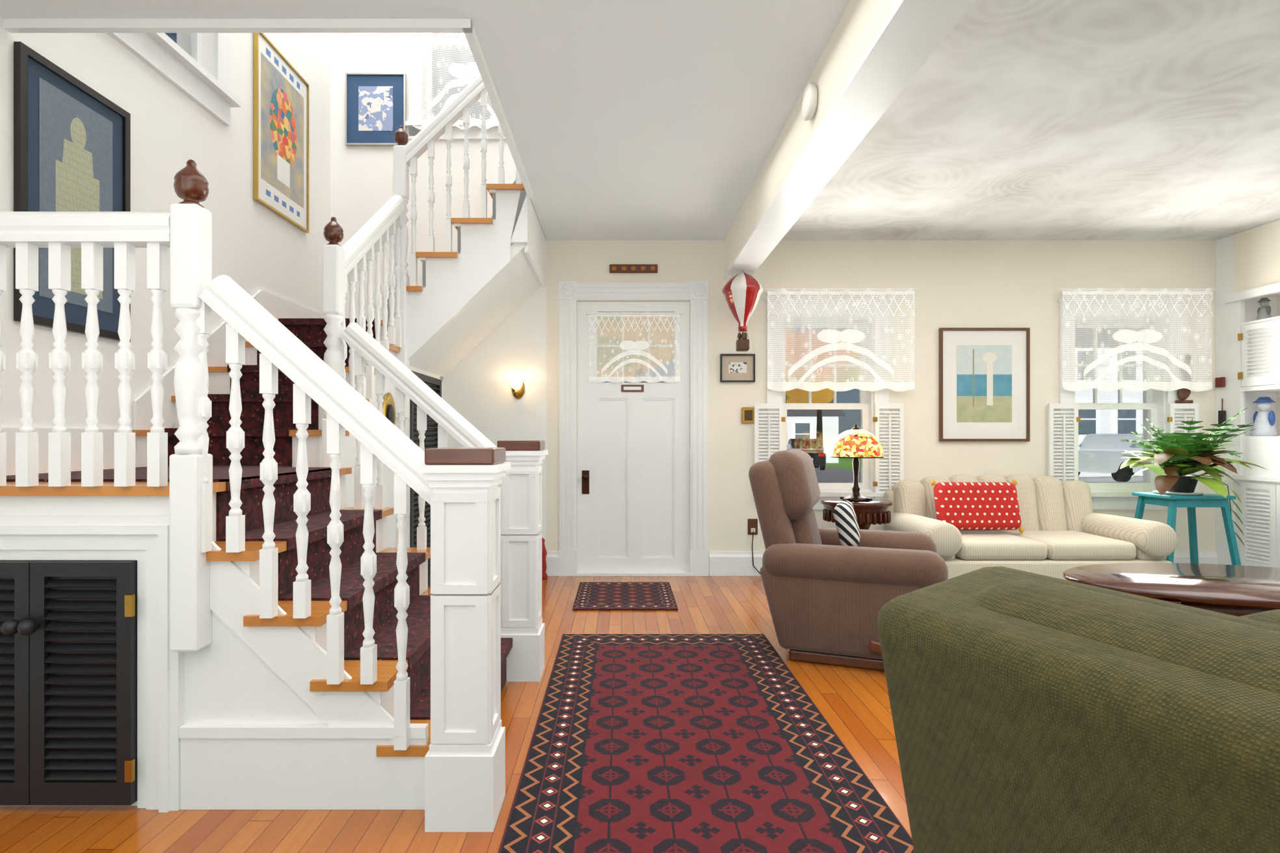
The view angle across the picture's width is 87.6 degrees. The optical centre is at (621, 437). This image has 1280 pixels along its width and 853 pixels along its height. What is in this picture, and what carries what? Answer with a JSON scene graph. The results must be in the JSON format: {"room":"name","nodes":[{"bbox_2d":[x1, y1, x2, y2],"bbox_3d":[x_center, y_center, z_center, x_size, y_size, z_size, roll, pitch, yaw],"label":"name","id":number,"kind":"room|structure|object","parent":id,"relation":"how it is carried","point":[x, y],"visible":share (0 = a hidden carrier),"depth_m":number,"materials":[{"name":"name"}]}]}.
{"room":"living room","nodes":[
{"label":"living room","id":0,"kind":"room"},
{"bbox_2d":[0,16,330,429],"bbox_3d":[-2.300,-1.600,1.625,0.200,5.300,6.850,0,0,0],"label":"wall","id":1,"kind":"structure","parent":0,"point":[253,246],"depth_m":3.24,"materials":[{"name":"white paint"}]},
{"bbox_2d":[13,41,130,342],"bbox_3d":[-2.183,-0.925,2.680,0.025,1.010,0.540,0,0,0],"label":"framed picture","id":2,"kind":"object","parent":1,"relation":"attached to","point":[72,143],"visible":0.77,"depth_m":2.62,"materials":[{"name":"black wood"}]},
{"bbox_2d":[107,33,241,126],"bbox_3d":[-2.232,-2.620,3.175,0.205,1.780,1.130,0,0,0],"label":"window","id":3,"kind":"structure","parent":1,"relation":"in","point":[186,72],"depth_m":3.39,"materials":[{"name":"white paint"}]},
{"bbox_2d":[2,18,533,197],"bbox_3d":[-1.367,-1.472,3.210,1.663,0.033,1.680,0,0,0],"label":"trim","id":4,"kind":"structure","parent":1,"relation":"attached to","point":[12,25],"depth_m":2.37,"materials":[{"name":"white paint"}]},
{"bbox_2d":[253,33,308,232],"bbox_3d":[-2.183,-1.935,4.310,0.025,1.030,0.660,0,0,0],"label":"framed poster","id":5,"kind":"object","parent":1,"relation":"attached to","point":[281,94],"visible":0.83,"depth_m":4.25,"materials":[{"name":"multicoloured paper"}]},
{"bbox_2d":[0,575,911,852],"bbox_3d":[1.310,1.100,1.635,7.420,0.100,7.270,0,0,0],"label":"floor","id":6,"kind":"structure","parent":0,"point":[854,702],"depth_m":1.90,"materials":[{"name":"brown wood"}]},
{"bbox_2d":[0,74,548,832],"bbox_3d":[-1.261,-0.642,3.402,1.872,3.517,3.290,0,0,0],"label":"staircase","id":7,"kind":"structure","parent":6,"relation":"on","point":[294,652],"depth_m":1.88,"materials":[{"name":"white paint"}]},
{"bbox_2d":[0,560,137,805],"bbox_3d":[-1.648,0.690,1.851,0.577,0.679,0.082,0,0,0],"label":"door","id":8,"kind":"structure","parent":7,"relation":"attached to","point":[68,629],"depth_m":1.86,"materials":[{"name":"paint"}]},
{"bbox_2d":[382,392,395,426],"bbox_3d":[-1.337,-0.120,3.860,0.034,0.275,0.220,0,0,0],"label":"wall ornament","id":9,"kind":"object","parent":7,"relation":"attached to","point":[388,404],"visible":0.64,"depth_m":3.83,"materials":[{"name":"gold metal"}]},
{"bbox_2d":[403,365,442,586],"bbox_3d":[-1.342,0.275,4.575,0.031,1.549,0.870,0,0,0],"label":"door","id":10,"kind":"structure","parent":7,"relation":"attached to","point":[434,382],"depth_m":4.41,"materials":[{"name":"paint"}]},
{"bbox_2d":[541,537,547,580],"bbox_3d":[-0.587,0.895,4.930,0.090,0.310,0.088,0,0,0],"label":"door stop","id":11,"kind":"object","parent":6,"relation":"on","point":[544,576],"visible":0.52,"depth_m":4.91,"materials":[{"name":"red paint"}]},
{"bbox_2d":[572,582,678,610],"bbox_3d":[0.025,1.044,4.400,0.640,0.012,0.740,0,0,0],"label":"door mat","id":12,"kind":"object","parent":6,"relation":"on","point":[590,596],"visible":1,"depth_m":4.33,"materials":[{"name":"fabric"}]},
{"bbox_2d":[497,633,914,852],"bbox_3d":[0.223,1.044,2.139,1.064,0.012,2.805,0,0,0],"label":"runner rug","id":13,"kind":"object","parent":6,"relation":"on","point":[640,743],"visible":1,"depth_m":2.13,"materials":[{"name":"fabric"}]},
{"bbox_2d":[748,449,948,671],"bbox_3d":[1.126,0.557,3.349,0.875,0.981,0.812,0,0,21],"label":"recliner","id":14,"kind":"object","parent":6,"relation":"on","point":[825,598],"visible":0.89,"depth_m":3.06,"materials":[{"name":"brown fabric"}]},
{"bbox_2d":[833,500,860,546],"bbox_3d":[1.135,0.438,3.349,0.121,0.216,0.300,0,0,21],"label":"throw pillow","id":15,"kind":"object","parent":14,"relation":"on","point":[846,523],"visible":0.92,"depth_m":3.22,"materials":[{"name":"multicoloured fabric"}]},
{"bbox_2d":[820,497,893,530],"bbox_3d":[1.630,0.745,4.620,0.470,0.610,0.470,0,0,0],"label":"side table","id":16,"kind":"object","parent":6,"relation":"on","point":[875,512],"visible":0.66,"depth_m":4.44,"materials":[{"name":"brown wood"}]},
{"bbox_2d":[828,424,883,501],"bbox_3d":[1.620,0.173,4.600,0.362,0.530,0.362,0,0,0],"label":"glass lamp","id":17,"kind":"object","parent":16,"relation":"on","point":[855,443],"visible":1,"depth_m":4.50,"materials":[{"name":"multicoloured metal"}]},
{"bbox_2d":[884,474,1177,580],"bbox_3d":[2.705,0.660,4.581,1.580,0.774,0.832,0,0,0],"label":"loveseat","id":18,"kind":"object","parent":6,"relation":"on","point":[1063,532],"visible":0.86,"depth_m":4.34,"materials":[{"name":"beige fabric"}]},
{"bbox_2d":[930,479,1024,533],"bbox_3d":[2.460,0.478,4.610,0.606,0.363,0.171,0,0,0],"label":"throw pillow","id":19,"kind":"object","parent":18,"relation":"on","point":[965,506],"visible":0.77,"depth_m":4.55,"materials":[{"name":"red fabric"}]},
{"bbox_2d":[877,566,1279,852],"bbox_3d":[0.888,0.593,0.436,1.033,0.915,0.900,0,0,-19],"label":"sofa","id":20,"kind":"object","parent":6,"relation":"on","point":[1031,713],"visible":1,"depth_m":0.51,"materials":[{"name":"green fabric"}]},
{"bbox_2d":[1063,563,1279,616],"bbox_3d":[2.580,0.830,2.800,1.317,0.461,0.764,0,0,0],"label":"coffee table","id":21,"kind":"object","parent":6,"relation":"on","point":[1237,590],"visible":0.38,"depth_m":2.74,"materials":[{"name":"brown wood"}]},
{"bbox_2d":[1131,492,1240,565],"bbox_3d":[3.870,0.723,4.600,0.532,0.660,0.392,0,0,0],"label":"plant stand","id":22,"kind":"object","parent":6,"relation":"on","point":[1205,500],"visible":0.6,"depth_m":4.45,"materials":[{"name":"teal paint"}]},
{"bbox_2d":[1120,407,1267,546],"bbox_3d":[3.848,0.277,4.568,0.819,0.943,0.787,0,0,-35],"label":"potted plant","id":23,"kind":"object","parent":22,"relation":"on","point":[1187,454],"visible":1,"depth_m":4.46,"materials":[{"name":"green plant"}]},
{"bbox_2d":[1215,219,1279,567],"bbox_3d":[4.644,-0.219,3.824,0.347,2.536,2.447,0,0,0],"label":"tall cabinet","id":24,"kind":"object","parent":6,"relation":"on","point":[1247,262],"visible":0.93,"depth_m":4.80,"materials":[{"name":"beige paint"}]},
{"bbox_2d":[1214,377,1226,434],"bbox_3d":[4.484,-0.222,4.987,0.020,0.449,0.075,0,0,0],"label":"ornaments","id":25,"kind":"object","parent":24,"relation":"attached to","point":[1219,382],"visible":0.82,"depth_m":4.97},
{"bbox_2d":[1250,396,1277,436],"bbox_3d":[4.620,-0.146,4.790,0.136,0.280,0.140,0,0,39],"label":"porcelain figurine","id":26,"kind":"object","parent":24,"relation":"in","point":[1264,420],"visible":1,"depth_m":4.76,"materials":[{"name":"ceramic"}]},
{"bbox_2d":[1256,297,1271,319],"bbox_3d":[4.620,-0.913,4.790,0.083,0.170,0.085,0,0,39],"label":"porcelain figurine","id":27,"kind":"object","parent":24,"relation":"in","point":[1263,312],"visible":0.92,"depth_m":4.77,"materials":[{"name":"ceramic"}]},
{"bbox_2d":[0,0,1279,240],"bbox_3d":[1.310,-2.920,1.635,7.420,2.860,7.270,0,0,0],"label":"ceiling","id":28,"kind":"structure","parent":0,"point":[627,120],"depth_m":3.02,"materials":[{"name":"paint"}]},
{"bbox_2d":[721,270,763,351],"bbox_3d":[0.875,-0.925,4.800,0.296,0.611,0.296,0,0,0],"label":"ornament","id":29,"kind":"object","parent":28,"relation":"hanging from","point":[742,293],"visible":0.98,"depth_m":4.72,"materials":[{"name":"red ceramic"}]},
{"bbox_2d":[801,83,817,120],"bbox_3d":[0.762,-1.350,2.690,0.032,0.136,0.136,0,0,0],"label":"smoke detector","id":30,"kind":"object","parent":28,"relation":"attached to","point":[810,99],"visible":1,"depth_m":2.65,"materials":[{"name":"plastic"}]},
{"bbox_2d":[723,0,975,278],"bbox_3d":[0.875,-1.345,1.624,0.198,0.289,6.848,0,0,0],"label":"ceiling beam","id":31,"kind":"structure","parent":28,"relation":"attached to","point":[875,48],"depth_m":2.52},
{"bbox_2d":[330,33,1215,551],"bbox_3d":[1.310,-1.600,5.160,7.420,5.300,0.220,0,0,0],"label":"wall","id":32,"kind":"structure","parent":0,"point":[959,283],"depth_m":5.05,"materials":[{"name":"beige paint"}]},
{"bbox_2d":[345,72,406,146],"bbox_3d":[-1.853,-2.473,5.034,0.453,0.542,0.025,0,0,0],"label":"framed picture","id":33,"kind":"object","parent":32,"relation":"attached to","point":[376,103],"visible":0.86,"depth_m":5.03,"materials":[{"name":"blue paper"}]},
{"bbox_2d":[405,33,505,139],"bbox_3d":[-1.110,-3.025,5.093,1.020,1.550,0.185,0,0,0],"label":"window","id":34,"kind":"structure","parent":32,"relation":"in","point":[474,133],"depth_m":5.03,"materials":[{"name":"white paint"}]},
{"bbox_2d":[413,33,498,129],"bbox_3d":[-1.160,-2.717,4.990,0.840,0.825,0.040,0,0,0],"label":"lace curtain","id":35,"kind":"object","parent":34,"relation":"hanging from","point":[459,71],"visible":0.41,"depth_m":4.99,"materials":[{"name":"white fabric"}]},
{"bbox_2d":[510,375,524,399],"bbox_3d":[-0.778,-0.368,4.982,0.099,0.164,0.128,0,0,0],"label":"wall sconce","id":36,"kind":"object","parent":32,"relation":"attached to","point":[517,384],"visible":1,"depth_m":4.95,"materials":[{"name":"gold metal"}]},
{"bbox_2d":[609,264,657,273],"bbox_3d":[0.094,-1.271,5.032,0.365,0.065,0.029,0,0,0],"label":"wooden sign","id":37,"kind":"object","parent":32,"relation":"attached to","point":[613,268],"visible":1,"depth_m":5.03,"materials":[{"name":"brown wood"}]},
{"bbox_2d":[558,280,708,576],"bbox_3d":[0.094,-0.064,5.064,1.131,2.226,0.121,0,0,0],"label":"door","id":38,"kind":"structure","parent":32,"relation":"in","point":[633,456],"depth_m":5.08,"materials":[{"name":"white paint"}]},
{"bbox_2d":[586,312,682,383],"bbox_3d":[0.101,-0.679,5.062,0.735,0.534,0.016,0,0,0],"label":"lace valance","id":39,"kind":"object","parent":38,"relation":"attached to","point":[627,345],"visible":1,"depth_m":5.06,"materials":[{"name":"white fabric"}]},
{"bbox_2d":[720,353,755,382],"bbox_3d":[0.879,-0.520,5.034,0.261,0.212,0.025,0,0,0],"label":"framed picture","id":40,"kind":"object","parent":32,"relation":"attached to","point":[733,367],"visible":1,"depth_m":5.03},
{"bbox_2d":[741,407,753,423],"bbox_3d":[0.961,-0.163,5.035,0.100,0.120,0.025,0,0,0],"label":"door chime","id":41,"kind":"object","parent":32,"relation":"attached to","point":[747,413],"visible":1,"depth_m":5.03,"materials":[{"name":"gold metal"}]},
{"bbox_2d":[747,519,760,574],"bbox_3d":[1.181,0.829,4.802,0.113,0.418,0.655,0,0,-33],"label":"wall outlet","id":42,"kind":"object","parent":32,"relation":"attached to","point":[752,523],"visible":0.71,"depth_m":5.04,"materials":[{"name":"black plastic"}]},
{"bbox_2d":[765,297,891,509],"bbox_3d":[1.562,-0.249,5.120,0.980,1.595,0.260,0,0,0],"label":"window","id":43,"kind":"structure","parent":32,"relation":"in","point":[867,399],"depth_m":5.05,"materials":[{"name":"white paint"}]},
{"bbox_2d":[753,403,785,463],"bbox_3d":[1.117,0.111,5.007,0.230,0.724,0.030,0,0,0],"label":"window shutter","id":44,"kind":"object","parent":43,"relation":"attached to","point":[757,406],"visible":0.52,"depth_m":5.00,"materials":[{"name":"white paint"}]},
{"bbox_2d":[764,288,917,391],"bbox_3d":[1.642,-0.724,4.975,1.140,0.769,0.036,0,0,0],"label":"lace valance","id":45,"kind":"object","parent":43,"relation":"hanging from","point":[827,335],"visible":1,"depth_m":4.97,"materials":[{"name":"white fabric"}]},
{"bbox_2d":[872,403,904,499],"bbox_3d":[2.007,0.111,5.007,0.230,0.724,0.030,0,0,0],"label":"window shutter","id":46,"kind":"object","parent":43,"relation":"attached to","point":[876,419],"visible":0.83,"depth_m":5.00,"materials":[{"name":"white paint"}]},
{"bbox_2d":[545,551,1218,576],"bbox_3d":[1.675,0.958,5.038,5.650,0.183,0.022,0,0,0],"label":"baseboard","id":47,"kind":"structure","parent":32,"relation":"attached to","point":[720,563],"depth_m":5.03,"materials":[{"name":"white paint"}]},
{"bbox_2d":[938,327,1030,441],"bbox_3d":[2.742,-0.394,5.034,0.675,0.857,0.025,0,0,0],"label":"framed picture","id":48,"kind":"object","parent":32,"relation":"attached to","point":[984,373],"visible":1,"depth_m":5.03,"materials":[{"name":"white paper"}]},
{"bbox_2d":[1057,297,1184,509],"bbox_3d":[3.774,-0.249,5.120,0.980,1.595,0.260,0,0,0],"label":"window","id":49,"kind":"structure","parent":32,"relation":"in","point":[1154,406],"depth_m":5.04,"materials":[{"name":"white paint"}]},
{"bbox_2d":[1047,403,1080,481],"bbox_3d":[3.329,0.111,5.007,0.230,0.724,0.030,0,0,0],"label":"window shutter","id":50,"kind":"object","parent":49,"relation":"attached to","point":[1076,419],"visible":0.72,"depth_m":5.00,"materials":[{"name":"white paint"}]},
{"bbox_2d":[1059,288,1216,391],"bbox_3d":[3.854,-0.724,4.975,1.160,0.769,0.036,0,0,0],"label":"lace valance","id":51,"kind":"object","parent":49,"relation":"hanging from","point":[1146,336],"visible":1,"depth_m":4.97,"materials":[{"name":"white fabric"}]},
{"bbox_2d":[1167,403,1198,492],"bbox_3d":[4.219,0.111,5.007,0.230,0.724,0.030,0,0,0],"label":"window shutter","id":52,"kind":"object","parent":49,"relation":"attached to","point":[1171,406],"visible":0.27,"depth_m":5.00,"materials":[{"name":"white paint"}]},
{"bbox_2d":[1175,353,1193,403],"bbox_3d":[4.229,-0.440,5.008,0.120,0.375,0.030,0,0,0],"label":"bird","id":53,"kind":"object","parent":49,"relation":"attached to","point":[1183,394],"visible":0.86,"depth_m":5.00},
{"label":"outside","id":54,"kind":"structure","parent":0,"visible":0},
{"bbox_2d":[813,457,861,482],"bbox_3d":[15.000,1.897,37.775,90.000,0.205,64.450,0,0,0],"label":"ground","id":55,"kind":"structure","parent":54,"point":[842,471],"depth_m":33.95,"materials":[{"name":"grey asphalt"}]},
{"bbox_2d":[597,316,673,382],"bbox_3d":[0.292,-3.289,30.016,4.856,10.178,6.624,0,0,0],"label":"tree","id":56,"kind":"object","parent":55,"relation":"on","point":[611,319],"visible":0.12,"depth_m":27.34,"materials":[{"name":"green plant"}]},
{"bbox_2d":[642,381,846,463],"bbox_3d":[8.500,-1.400,51.000,13.800,6.400,10.800,0,0,0],"label":"neighboring house","id":57,"kind":"structure","parent":55,"relation":"on","point":[801,424],"depth_m":46.00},
{"bbox_2d":[786,439,826,470],"bbox_3d":[10.298,0.950,37.490,1.860,1.700,4.420,0,0,10],"label":"car","id":58,"kind":"object","parent":55,"relation":"on","point":[813,447],"visible":0.55,"depth_m":35.92,"materials":[{"name":"paint"}]},
{"bbox_2d":[785,328,850,446],"bbox_3d":[10.002,-2.961,41.129,6.920,9.521,6.734,0,0,0],"label":"tree","id":59,"kind":"object","parent":55,"relation":"on","point":[796,393],"visible":0.16,"depth_m":38.86,"materials":[{"name":"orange plant"}]},
{"bbox_2d":[786,331,859,443],"bbox_3d":[12.602,-2.415,42.017,6.161,8.429,4.839,0,0,0],"label":"tree","id":60,"kind":"object","parent":55,"relation":"on","point":[826,396],"visible":0.09,"depth_m":40.68,"materials":[{"name":"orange plant"}]},
{"bbox_2d":[1075,328,1142,477],"bbox_3d":[26.750,-2.350,35.000,19.300,8.300,10.800,0,0,0],"label":"neighboring house","id":61,"kind":"structure","parent":55,"relation":"on","point":[1092,421],"depth_m":29.94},
{"bbox_2d":[1078,433,1142,482],"bbox_3d":[16.600,0.851,22.000,5.200,1.901,2.600,0,0,-20],"label":"car","id":62,"kind":"object","parent":55,"relation":"on","point":[1102,453],"visible":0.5,"depth_m":20.98,"materials":[{"name":"metal"}]}
]}

